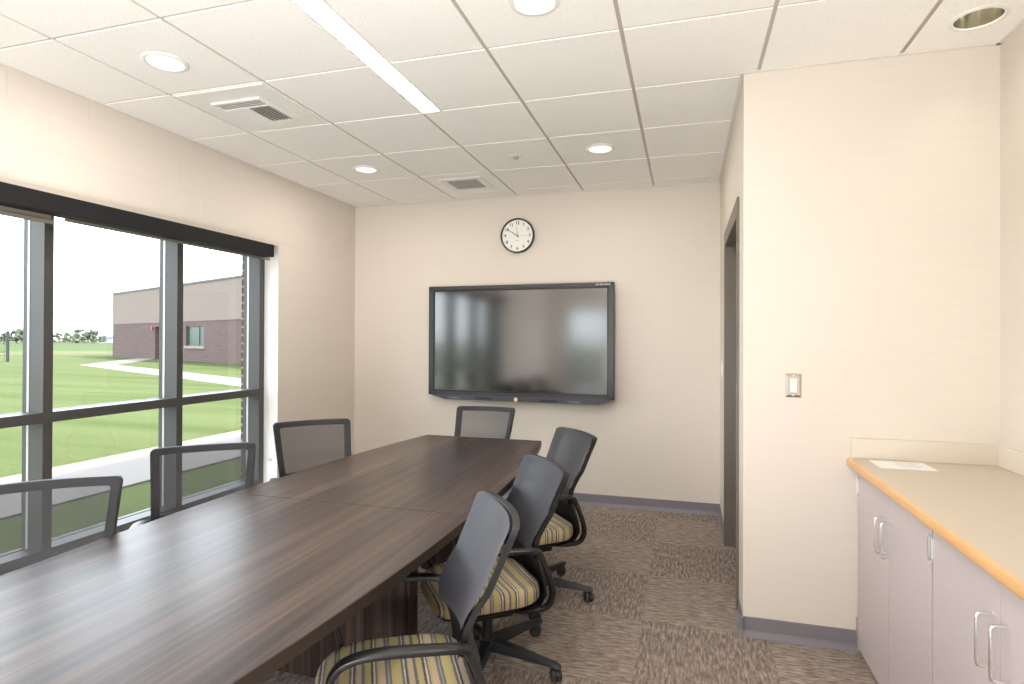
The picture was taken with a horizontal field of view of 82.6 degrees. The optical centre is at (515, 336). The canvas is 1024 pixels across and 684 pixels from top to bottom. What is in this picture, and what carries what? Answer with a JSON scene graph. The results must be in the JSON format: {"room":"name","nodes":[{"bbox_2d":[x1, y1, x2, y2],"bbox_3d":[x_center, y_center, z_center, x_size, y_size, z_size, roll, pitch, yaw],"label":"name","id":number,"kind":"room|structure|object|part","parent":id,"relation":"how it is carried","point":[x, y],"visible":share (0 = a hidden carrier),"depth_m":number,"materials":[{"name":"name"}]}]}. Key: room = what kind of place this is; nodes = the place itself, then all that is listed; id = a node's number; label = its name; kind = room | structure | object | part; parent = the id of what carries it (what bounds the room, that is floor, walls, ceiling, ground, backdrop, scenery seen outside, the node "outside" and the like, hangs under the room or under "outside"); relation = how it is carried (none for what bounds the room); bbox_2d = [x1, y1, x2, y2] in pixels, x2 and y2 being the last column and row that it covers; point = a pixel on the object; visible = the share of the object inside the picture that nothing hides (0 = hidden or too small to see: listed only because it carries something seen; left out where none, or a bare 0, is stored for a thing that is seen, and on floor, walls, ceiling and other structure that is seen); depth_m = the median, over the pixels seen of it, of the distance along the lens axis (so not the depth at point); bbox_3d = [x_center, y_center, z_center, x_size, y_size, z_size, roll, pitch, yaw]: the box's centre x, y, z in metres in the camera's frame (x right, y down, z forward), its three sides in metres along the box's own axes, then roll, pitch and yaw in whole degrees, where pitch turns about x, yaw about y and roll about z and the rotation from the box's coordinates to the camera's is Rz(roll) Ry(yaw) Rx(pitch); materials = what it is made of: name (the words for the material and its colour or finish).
{"room":"conference room","nodes":[
{"label":"conference room","id":0,"kind":"room"},
{"bbox_2d":[0,64,354,477],"bbox_3d":[-2.732,-0.059,2.250,0.130,3.037,7.780,0,0,16],"label":"wall","id":1,"kind":"structure","parent":0,"point":[55,140],"depth_m":4.16,"materials":[{"name":"beige paint"}]},
{"bbox_2d":[0,181,273,257],"bbox_3d":[-2.392,-0.682,3.020,0.092,0.096,3.262,0,0,16],"label":"fascia","id":2,"kind":"object","parent":1,"relation":"attached to","point":[11,195],"visible":1,"depth_m":3.33,"materials":[{"name":"black metal"}]},
{"bbox_2d":[263,246,278,482],"bbox_3d":[-2.475,0.231,3.128,0.132,1.960,3.415,0,0,16],"label":"trim","id":3,"kind":"structure","parent":1,"relation":"attached to","point":[272,266],"depth_m":4.76,"materials":[{"name":"white paint"}]},
{"bbox_2d":[241,256,264,460],"bbox_3d":[-2.910,-0.615,2.306,0.235,4.450,7.780,0,0,16],"label":"wall","id":4,"kind":"structure","parent":0,"point":[242,333],"depth_m":4.86,"materials":[{"name":"red brick"}]},
{"bbox_2d":[0,216,264,533],"bbox_3d":[-2.614,0.231,3.167,0.155,1.959,3.412,0,0,16],"label":"window","id":5,"kind":"structure","parent":4,"relation":"in","point":[37,416],"depth_m":3.81,"materials":[{"name":"grey metal"}]},
{"bbox_2d":[0,205,53,223],"bbox_3d":[-2.668,-0.634,2.288,0.018,0.072,1.642,0,0,16],"label":"roller shade","id":6,"kind":"object","parent":5,"relation":"attached to","point":[6,211],"visible":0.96,"depth_m":2.94,"materials":[{"name":"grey fabric"}]},
{"bbox_2d":[64,218,269,260],"bbox_3d":[-2.194,-0.636,3.904,0.018,0.044,1.600,0,0,16],"label":"roller shade","id":7,"kind":"object","parent":5,"relation":"attached to","point":[65,219],"visible":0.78,"depth_m":3.67,"materials":[{"name":"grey fabric"}]},
{"bbox_2d":[0,0,1023,206],"bbox_3d":[-0.479,-1.441,1.640,4.533,0.242,7.460,0,0,16],"label":"ceiling","id":8,"kind":"structure","parent":0,"point":[659,82],"depth_m":2.85,"materials":[{"name":"tile"}]},
{"bbox_2d":[140,52,188,72],"bbox_3d":[-1.681,-1.315,2.801,0.202,0.009,0.202,0,0,16],"label":"recessed light","id":9,"kind":"object","parent":8,"relation":"in","point":[166,62],"visible":1,"depth_m":2.79,"materials":[{"name":"white glass"}]},
{"bbox_2d":[175,83,326,132],"bbox_3d":[-1.509,-1.306,3.386,0.570,0.020,0.570,0,0,16],"label":"ceiling vent","id":10,"kind":"object","parent":8,"relation":"in","point":[257,107],"visible":1,"depth_m":3.33,"materials":[{"name":"white metal"}]},
{"bbox_3d":[-1.509,-1.304,3.386,0.324,0.012,0.324,0,0,16],"label":"vent frame","id":11,"kind":"part","parent":10,"relation":"part of","materials":[{"name":"white metal"}]},
{"bbox_2d":[352,165,378,173],"bbox_3d":[-1.166,-1.303,4.556,0.202,0.009,0.202,0,0,16],"label":"recessed light","id":12,"kind":"object","parent":8,"relation":"in","point":[364,169],"visible":1,"depth_m":4.55,"materials":[{"name":"white glass"}]},
{"bbox_2d":[290,0,441,113],"bbox_3d":[-0.828,-1.317,2.231,0.128,0.005,2.438,0,0,16],"label":"recessed light","id":13,"kind":"object","parent":8,"relation":"in","point":[321,12],"visible":1,"depth_m":2.68,"materials":[{"name":"white plastic"}]},
{"bbox_2d":[438,176,494,191],"bbox_3d":[-0.410,-1.299,4.969,0.380,0.006,0.380,0,0,16],"label":"ceiling vent","id":14,"kind":"object","parent":8,"relation":"in","point":[466,183],"visible":1,"depth_m":4.95,"materials":[{"name":"white metal"}]},
{"bbox_2d":[448,179,485,188],"bbox_3d":[-0.410,-1.299,4.969,0.270,0.004,0.270,0,0,16],"label":"grille","id":15,"kind":"object","parent":14,"relation":"attached to","point":[462,183],"depth_m":4.97,"materials":[{"name":"grey metal"}]},
{"bbox_2d":[509,154,521,158],"bbox_3d":[0.004,-1.295,4.213,0.092,0.020,0.092,0,0,16],"label":"sprinkler","id":16,"kind":"object","parent":8,"relation":"attached to","point":[514,156],"visible":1,"depth_m":4.20,"materials":[{"name":"white metal"}]},
{"bbox_2d":[508,0,559,15],"bbox_3d":[0.074,-1.312,2.286,0.202,0.009,0.202,0,0,16],"label":"recessed light","id":17,"kind":"object","parent":8,"relation":"in","point":[523,7],"visible":1,"depth_m":2.32,"materials":[{"name":"white glass"}]},
{"bbox_2d":[585,144,614,153],"bbox_3d":[0.589,-1.300,4.041,0.202,0.009,0.202,0,0,16],"label":"recessed light","id":18,"kind":"object","parent":8,"relation":"in","point":[595,148],"visible":1,"depth_m":4.03,"materials":[{"name":"white glass"}]},
{"bbox_2d":[947,4,1010,31],"bbox_3d":[1.903,-1.359,2.396,0.206,0.112,0.206,0,0,16],"label":"recessed light","id":19,"kind":"object","parent":8,"relation":"in","point":[977,18],"visible":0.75,"depth_m":2.44,"materials":[{"name":"white metal"}]},
{"bbox_2d":[354,182,719,503],"bbox_3d":[0.592,-0.029,5.266,4.813,3.037,0.120,0,0,16],"label":"wall","id":20,"kind":"structure","parent":0,"point":[658,437],"depth_m":5.16,"materials":[{"name":"beige paint"}]},
{"bbox_2d":[500,218,534,252],"bbox_3d":[0.022,-0.927,5.355,0.320,0.320,0.041,0,0,16],"label":"wall clock","id":21,"kind":"object","parent":20,"relation":"attached to","point":[517,235],"visible":1,"depth_m":5.35,"materials":[{"name":"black plastic"}]},
{"bbox_2d":[429,282,614,404],"bbox_3d":[0.024,0.057,5.290,1.742,1.055,0.115,0,0,18],"label":"wall display","id":22,"kind":"object","parent":20,"relation":"attached to","point":[540,343],"visible":1,"depth_m":5.24,"materials":[{"name":"grey"}]},
{"bbox_2d":[431,394,611,404],"bbox_3d":[0.023,0.563,5.262,1.716,0.043,0.060,0,0,18],"label":"tray","id":23,"kind":"object","parent":22,"relation":"on","point":[540,398],"depth_m":5.19,"materials":[{"name":"black plastic"}]},
{"bbox_2d":[502,488,718,515],"bbox_3d":[0.043,1.440,5.343,3.463,0.096,0.022,0,0,16],"label":"baseboard","id":24,"kind":"structure","parent":20,"relation":"attached to","point":[712,509],"depth_m":5.03,"materials":[{"name":"grey rubber"}]},
{"bbox_2d":[258,498,877,683],"bbox_3d":[-0.564,1.539,1.619,4.973,0.150,7.810,0,0,16],"label":"floor","id":25,"kind":"structure","parent":0,"point":[662,610],"depth_m":3.01,"materials":[{"name":"carpet"}]},
{"bbox_2d":[0,475,122,575],"bbox_3d":[-1.624,1.003,1.927,0.691,0.916,0.702,0,0,-28],"label":"chair","id":26,"kind":"object","parent":25,"relation":"on","point":[40,520],"visible":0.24,"depth_m":2.17,"materials":[{"name":"fabric"}]},
{"bbox_3d":[-1.734,0.730,2.148,0.471,0.368,0.211,0,0,-28],"label":"frame","id":27,"kind":"part","parent":26,"relation":"part of","materials":[{"name":"black plastic"}]},
{"bbox_2d":[129,442,255,528],"bbox_3d":[-1.470,1.006,2.670,0.670,0.918,0.691,0,0,-25],"label":"chair","id":28,"kind":"object","parent":25,"relation":"on","point":[183,477],"visible":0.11,"depth_m":2.88,"materials":[{"name":"fabric"}]},
{"bbox_3d":[-1.618,0.986,2.586,0.161,0.308,0.454,0,0,-25],"label":"armrest","id":29,"kind":"part","parent":28,"relation":"part of","materials":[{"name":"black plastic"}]},
{"bbox_2d":[0,435,541,683],"bbox_3d":[-0.746,1.098,2.540,1.178,0.742,3.606,0,0,16],"label":"conference table","id":30,"kind":"object","parent":25,"relation":"on","point":[246,586],"visible":0.86,"depth_m":1.84,"materials":[{"name":"brown wood"}]},
{"bbox_2d":[269,418,351,480],"bbox_3d":[-1.129,1.002,3.469,0.671,0.938,0.689,0,0,-29],"label":"chair","id":31,"kind":"object","parent":25,"relation":"on","point":[300,445],"visible":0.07,"depth_m":3.66,"materials":[{"name":"fabric"}]},
{"bbox_2d":[315,490,519,683],"bbox_3d":[-0.312,1.009,1.820,0.676,0.912,0.686,0,0,-15],"label":"chair","id":32,"kind":"object","parent":25,"relation":"on","point":[417,658],"visible":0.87,"depth_m":1.84,"materials":[{"name":"fabric"}]},
{"bbox_3d":[-0.394,0.994,2.013,0.454,0.308,0.161,0,0,-15],"label":"armrest","id":33,"kind":"part","parent":32,"relation":"part of","materials":[{"name":"black plastic"}]},
{"bbox_3d":[-0.377,1.078,1.813,0.486,0.081,0.452,0,0,-15],"label":"seat","id":34,"kind":"part","parent":32,"relation":"part of","materials":[{"name":"fabric"}]},
{"bbox_3d":[-0.295,0.992,1.632,0.454,0.308,0.161,0,0,-15],"label":"armrest","id":35,"kind":"part","parent":32,"relation":"part of","materials":[{"name":"black plastic"}]},
{"bbox_3d":[-0.129,0.739,1.880,0.186,0.366,0.456,0,0,-15],"label":"backrest","id":36,"kind":"part","parent":32,"relation":"part of","materials":[{"name":"grey fabric"}]},
{"bbox_3d":[-0.110,0.739,1.885,0.211,0.368,0.471,0,0,-15],"label":"frame","id":37,"kind":"part","parent":32,"relation":"part of","materials":[{"name":"black plastic"}]},
{"bbox_2d":[454,406,514,438],"bbox_3d":[-0.289,1.011,4.227,0.681,0.936,0.696,0,0,15],"label":"chair","id":38,"kind":"object","parent":25,"relation":"on","point":[471,421],"visible":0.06,"depth_m":4.48,"materials":[{"name":"fabric"}]},
{"bbox_2d":[420,454,569,681],"bbox_3d":[-0.138,1.030,2.650,0.695,0.882,0.683,0,0,-21],"label":"chair","id":39,"kind":"object","parent":25,"relation":"on","point":[520,587],"visible":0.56,"depth_m":2.58,"materials":[{"name":"fabric"}]},
{"bbox_3d":[-0.202,1.030,2.815,0.454,0.308,0.161,0,0,-21],"label":"armrest","id":40,"kind":"part","parent":39,"relation":"part of","materials":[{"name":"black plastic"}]},
{"bbox_3d":[-0.317,1.380,2.603,0.327,0.050,0.052,0,0,-9],"label":"leg","id":41,"kind":"part","parent":39,"relation":"part of","materials":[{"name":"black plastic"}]},
{"bbox_3d":[-0.212,1.381,2.805,0.052,0.050,0.327,0,0,-27],"label":"leg","id":42,"kind":"part","parent":39,"relation":"part of","materials":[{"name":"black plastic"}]},
{"bbox_3d":[-0.162,1.114,2.619,0.486,0.081,0.452,0,0,-21],"label":"seat","id":43,"kind":"part","parent":39,"relation":"part of","materials":[{"name":"fabric"}]},
{"bbox_3d":[-0.157,1.380,2.442,0.052,0.050,0.327,0,0,9],"label":"leg","id":44,"kind":"part","parent":39,"relation":"part of","materials":[{"name":"black plastic"}]},
{"bbox_3d":[-0.060,1.028,2.449,0.454,0.308,0.161,0,0,-21],"label":"armrest","id":45,"kind":"part","parent":39,"relation":"part of","materials":[{"name":"black plastic"}]},
{"bbox_3d":[0.012,1.382,2.768,0.327,0.050,0.052,1,0,-45],"label":"leg","id":46,"kind":"part","parent":39,"relation":"part of","materials":[{"name":"black plastic"}]},
{"bbox_3d":[0.047,1.381,2.544,0.327,0.050,0.052,0,0,27],"label":"leg","id":47,"kind":"part","parent":39,"relation":"part of","materials":[{"name":"black plastic"}]},
{"bbox_3d":[0.077,0.775,2.713,0.186,0.366,0.456,0,0,-21],"label":"backrest","id":48,"kind":"part","parent":39,"relation":"part of","materials":[{"name":"grey fabric"}]},
{"bbox_3d":[0.096,0.774,2.721,0.211,0.368,0.471,0,0,-21],"label":"frame","id":49,"kind":"part","parent":39,"relation":"part of","materials":[{"name":"black plastic"}]},
{"bbox_2d":[501,427,596,619],"bbox_3d":[0.081,1.020,3.356,0.701,0.912,0.691,0,0,-22],"label":"chair","id":50,"kind":"object","parent":25,"relation":"on","point":[569,447],"visible":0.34,"depth_m":3.28,"materials":[{"name":"fabric"}]},
{"bbox_3d":[0.057,1.089,3.337,0.486,0.081,0.452,0,0,-22],"label":"seat","id":51,"kind":"part","parent":50,"relation":"part of","materials":[{"name":"fabric"}]},
{"bbox_3d":[0.211,1.387,3.504,0.052,0.050,0.327,0,0,37],"label":"leg","id":52,"kind":"part","parent":50,"relation":"part of","materials":[{"name":"black plastic"}]},
{"bbox_3d":[0.161,1.003,3.167,0.454,0.308,0.161,0,0,-22],"label":"armrest","id":53,"kind":"part","parent":50,"relation":"part of","materials":[{"name":"black plastic"}]},
{"bbox_3d":[0.276,1.386,3.286,0.327,0.050,0.052,0,0,19],"label":"leg","id":54,"kind":"part","parent":50,"relation":"part of","materials":[{"name":"black plastic"}]},
{"bbox_3d":[0.295,0.750,3.433,0.186,0.366,0.456,0,0,-22],"label":"backrest","id":55,"kind":"part","parent":50,"relation":"part of","materials":[{"name":"grey fabric"}]},
{"bbox_3d":[0.314,0.749,3.440,0.211,0.368,0.471,0,0,-22],"label":"frame","id":56,"kind":"part","parent":50,"relation":"part of","materials":[{"name":"black plastic"}]},
{"bbox_2d":[856,474,932,683],"bbox_3d":[1.743,1.036,2.260,0.605,0.857,0.865,0,0,16],"label":"base cabinet","id":57,"kind":"object","parent":25,"relation":"on","point":[894,621],"visible":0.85,"depth_m":2.28,"materials":[{"name":"grey"}]},
{"bbox_3d":[1.562,1.044,2.536,0.018,0.832,0.426,0,0,16],"label":"door","id":58,"kind":"part","parent":57,"relation":"part of","materials":[{"name":"grey laminate"}]},
{"bbox_3d":[1.484,0.808,2.377,0.041,0.150,0.008,0,0,16],"label":"handle","id":59,"kind":"part","parent":57,"relation":"part of","materials":[{"name":"silver metal"}]},
{"bbox_3d":[1.463,0.808,2.304,0.041,0.150,0.008,0,0,16],"label":"handle","id":60,"kind":"part","parent":57,"relation":"part of","materials":[{"name":"silver metal"}]},
{"bbox_3d":[1.441,1.041,2.124,0.018,0.832,0.427,0,0,16],"label":"door","id":61,"kind":"part","parent":57,"relation":"part of","materials":[{"name":"grey laminate"}]},
{"bbox_2d":[930,531,1023,683],"bbox_3d":[1.500,1.030,1.428,0.605,0.857,0.865,0,0,16],"label":"base cabinet","id":62,"kind":"object","parent":25,"relation":"on","point":[978,622],"visible":0.87,"depth_m":1.65,"materials":[{"name":"grey"}]},
{"bbox_2d":[847,438,1023,600],"bbox_3d":[1.497,0.535,1.427,0.611,0.133,2.609,0,0,16],"label":"countertop","id":63,"kind":"structure","parent":62,"relation":"on","point":[973,500],"depth_m":2.15,"materials":[{"name":"beige laminate"}]},
{"bbox_2d":[869,460,936,470],"bbox_3d":[1.713,0.570,2.584,0.216,0.002,0.176,0,0,16],"label":"paper sheet","id":64,"kind":"object","parent":63,"relation":"on","point":[882,464],"visible":1,"depth_m":2.58,"materials":[{"name":"white paper"}]},
{"bbox_3d":[1.240,0.803,1.545,0.041,0.150,0.008,0,0,16],"label":"handle","id":65,"kind":"part","parent":62,"relation":"part of","materials":[{"name":"silver metal"}]},
{"bbox_3d":[1.219,0.802,1.472,0.041,0.150,0.008,0,0,16],"label":"handle","id":66,"kind":"part","parent":62,"relation":"part of","materials":[{"name":"silver metal"}]},
{"bbox_3d":[1.197,1.035,1.292,0.018,0.832,0.427,0,0,16],"label":"door","id":67,"kind":"part","parent":62,"relation":"part of","materials":[{"name":"grey laminate"}]},
{"bbox_2d":[720,70,778,619],"bbox_3d":[1.500,0.091,3.864,0.160,2.787,2.060,0,0,16],"label":"wall","id":68,"kind":"structure","parent":0,"point":[750,173],"depth_m":2.88,"materials":[{"name":"beige paint"}]},
{"bbox_2d":[717,504,723,542],"bbox_3d":[1.598,1.441,4.532,0.022,0.096,0.705,0,0,16],"label":"baseboard","id":69,"kind":"structure","parent":68,"relation":"attached to","point":[719,516],"depth_m":4.52,"materials":[{"name":"grey rubber"}]},
{"bbox_2d":[721,361,722,375],"bbox_3d":[1.614,0.249,4.559,0.012,0.116,0.116,0,0,16],"label":"light switch","id":70,"kind":"object","parent":68,"relation":"attached to","point":[721,361],"visible":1,"depth_m":4.51,"materials":[{"name":"white plastic"}]},
{"bbox_2d":[724,197,738,610],"bbox_3d":[1.431,0.368,3.634,0.182,2.230,1.119,0,0,16],"label":"door","id":71,"kind":"structure","parent":68,"relation":"in","point":[731,234],"depth_m":4.13,"materials":[{"name":"brown paint"}]},
{"bbox_2d":[735,596,742,635],"bbox_3d":[1.148,1.431,2.996,0.022,0.096,0.256,0,0,16],"label":"baseboard","id":72,"kind":"structure","parent":68,"relation":"attached to","point":[739,610],"depth_m":3.01,"materials":[{"name":"grey rubber"}]},
{"bbox_2d":[778,45,999,650],"bbox_3d":[1.741,0.086,2.782,0.910,2.787,0.120,0,0,16],"label":"wall","id":73,"kind":"structure","parent":0,"point":[889,202],"depth_m":2.74,"materials":[{"name":"beige paint"}]},
{"bbox_2d":[785,373,800,397],"bbox_3d":[1.349,0.236,2.827,0.072,0.116,0.012,0,0,16],"label":"light switch","id":74,"kind":"object","parent":73,"relation":"attached to","point":[792,380],"visible":1,"depth_m":2.83,"materials":[{"name":"white plastic"}]},
{"bbox_2d":[738,615,857,652],"bbox_3d":[1.356,1.430,2.811,0.523,0.096,0.022,0,0,16],"label":"baseboard","id":75,"kind":"structure","parent":73,"relation":"attached to","point":[834,638],"depth_m":2.81,"materials":[{"name":"grey rubber"}]},
{"bbox_2d":[1000,22,1023,451],"bbox_3d":[1.749,-0.049,0.978,0.120,3.037,7.460,0,0,16],"label":"wall","id":76,"kind":"structure","parent":0,"point":[1012,47],"depth_m":2.50,"materials":[{"name":"beige paint"}]},
{"bbox_2d":[850,438,1023,475],"bbox_3d":[1.505,0.516,1.425,0.595,0.094,2.609,0,0,16],"label":"backsplash","id":77,"kind":"structure","parent":76,"relation":"attached to","point":[1005,457],"depth_m":2.64,"materials":[{"name":"beige laminate"}]},
{"label":"outside","id":78,"kind":"structure","parent":0,"visible":0},
{"bbox_2d":[0,354,240,516],"bbox_3d":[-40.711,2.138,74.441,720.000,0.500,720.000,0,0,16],"label":"lawn","id":79,"kind":"structure","parent":78,"point":[74,384],"depth_m":12.71,"materials":[{"name":"green plant"}]},
{"bbox_2d":[0,331,9,361],"bbox_3d":[-42.069,0.622,37.971,16.131,2.100,0.167,0,0,-10],"label":"fence","id":80,"kind":"object","parent":79,"relation":"on","point":[7,332],"visible":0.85,"depth_m":39.24,"materials":[{"name":"black metal"}]},
{"bbox_3d":[-34.199,0.658,39.300,0.162,2.100,0.170,0,0,16],"label":"post","id":81,"kind":"part","parent":80,"relation":"part of","materials":[{"name":"black metal"}]},
{"bbox_2d":[111,275,241,363],"bbox_3d":[-17.188,-1.020,48.539,34.160,5.690,18.220,0,0,39],"label":"school building","id":82,"kind":"structure","parent":79,"relation":"on","point":[212,308],"depth_m":41.63,"materials":[{"name":"beige brick"}]},
{"bbox_3d":[-22.790,0.754,41.537,3.270,0.180,0.230,0,0,39],"label":"window sill","id":83,"kind":"part","parent":82,"relation":"part of","materials":[{"name":"white stone"}]},
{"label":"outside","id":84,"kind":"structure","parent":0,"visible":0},
{"bbox_2d":[0,342,112,350],"bbox_3d":[-115.334,2.399,210.938,460.000,0.010,460.000,0,0,16],"label":"field","id":85,"kind":"structure","parent":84,"point":[61,346],"depth_m":111.97,"materials":[{"name":"green plant"}]},
{"bbox_2d":[0,332,13,342],"bbox_3d":[-131.868,0.388,150.662,5.095,3.210,4.514,0,0,16],"label":"tree","id":86,"kind":"object","parent":85,"relation":"on","point":[1,334],"visible":0.66,"depth_m":150.34,"materials":[{"name":"green plant"}]},
{"bbox_2d":[10,329,22,343],"bbox_3d":[-143.348,-0.045,166.960,4.092,4.180,4.675,0,0,16],"label":"tree","id":87,"kind":"object","parent":85,"relation":"on","point":[17,335],"visible":0.82,"depth_m":166.37,"materials":[{"name":"green plant"}]},
{"bbox_2d":[0,337,98,342],"bbox_3d":[-183.336,1.723,223.226,34.331,3.578,46.411,0,0,16],"label":"hedgerow","id":88,"kind":"object","parent":85,"relation":"on","point":[55,340],"visible":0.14,"depth_m":227.76,"materials":[{"name":"green plant"}]},
{"bbox_2d":[53,332,68,340],"bbox_3d":[-160.005,0.257,205.020,5.872,3.895,6.090,0,0,16],"label":"tree","id":89,"kind":"object","parent":85,"relation":"on","point":[58,335],"visible":0.63,"depth_m":204.76,"materials":[{"name":"green plant"}]},
{"bbox_2d":[57,333,86,342],"bbox_3d":[-121.145,0.536,159.511,6.348,3.096,5.645,0,0,16],"label":"tree","id":90,"kind":"object","parent":85,"relation":"on","point":[73,336],"visible":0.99,"depth_m":159.06,"materials":[{"name":"green plant"}]},
{"bbox_2d":[73,329,96,343],"bbox_3d":[-130.351,-0.163,176.911,7.111,4.627,7.092,0,0,16],"label":"tree","id":91,"kind":"object","parent":85,"relation":"on","point":[90,335],"visible":0.91,"depth_m":176.37,"materials":[{"name":"green plant"}]},
{"bbox_2d":[87,330,98,342],"bbox_3d":[-141.203,0.031,193.948,5.004,4.356,4.832,0,0,16],"label":"tree","id":92,"kind":"object","parent":85,"relation":"on","point":[97,331],"visible":0.24,"depth_m":194.29,"materials":[{"name":"green plant"}]},
{"bbox_2d":[96,336,106,341],"bbox_3d":[-150.419,0.928,211.827,3.808,2.703,3.672,0,0,16],"label":"tree","id":93,"kind":"object","parent":85,"relation":"on","point":[99,337],"visible":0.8,"depth_m":211.50,"materials":[{"name":"green plant"}]},
{"bbox_2d":[99,335,112,342],"bbox_3d":[-154.700,0.818,221.284,4.800,3.000,4.600,0,0,-18],"label":"farmhouse","id":94,"kind":"object","parent":85,"relation":"on","point":[109,338],"visible":0.52,"depth_m":219.87,"materials":[{"name":"grey"}]},
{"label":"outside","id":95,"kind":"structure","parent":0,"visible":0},
{"bbox_2d":[81,358,240,386],"bbox_3d":[-18.163,1.706,30.011,5.883,0.015,43.047,0,0,-40],"label":"footpath","id":96,"kind":"structure","parent":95,"point":[113,365],"depth_m":27.52,"materials":[{"name":"concrete"}]},
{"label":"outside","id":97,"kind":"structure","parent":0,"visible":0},
{"bbox_2d":[0,430,240,487],"bbox_3d":[-5.670,1.601,4.256,1.670,0.020,85.000,0,0,16],"label":"sidewalk","id":98,"kind":"structure","parent":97,"point":[134,466],"depth_m":7.24,"materials":[{"name":"concrete"}]},
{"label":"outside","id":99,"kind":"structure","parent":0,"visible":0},
{"bbox_2d":[0,351,112,354],"bbox_3d":[-68.753,1.584,40.980,95.000,0.012,160.000,0,0,16],"label":"verge","id":100,"kind":"structure","parent":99,"point":[1,352],"depth_m":65.30,"materials":[{"name":"green plant"}]}
]}

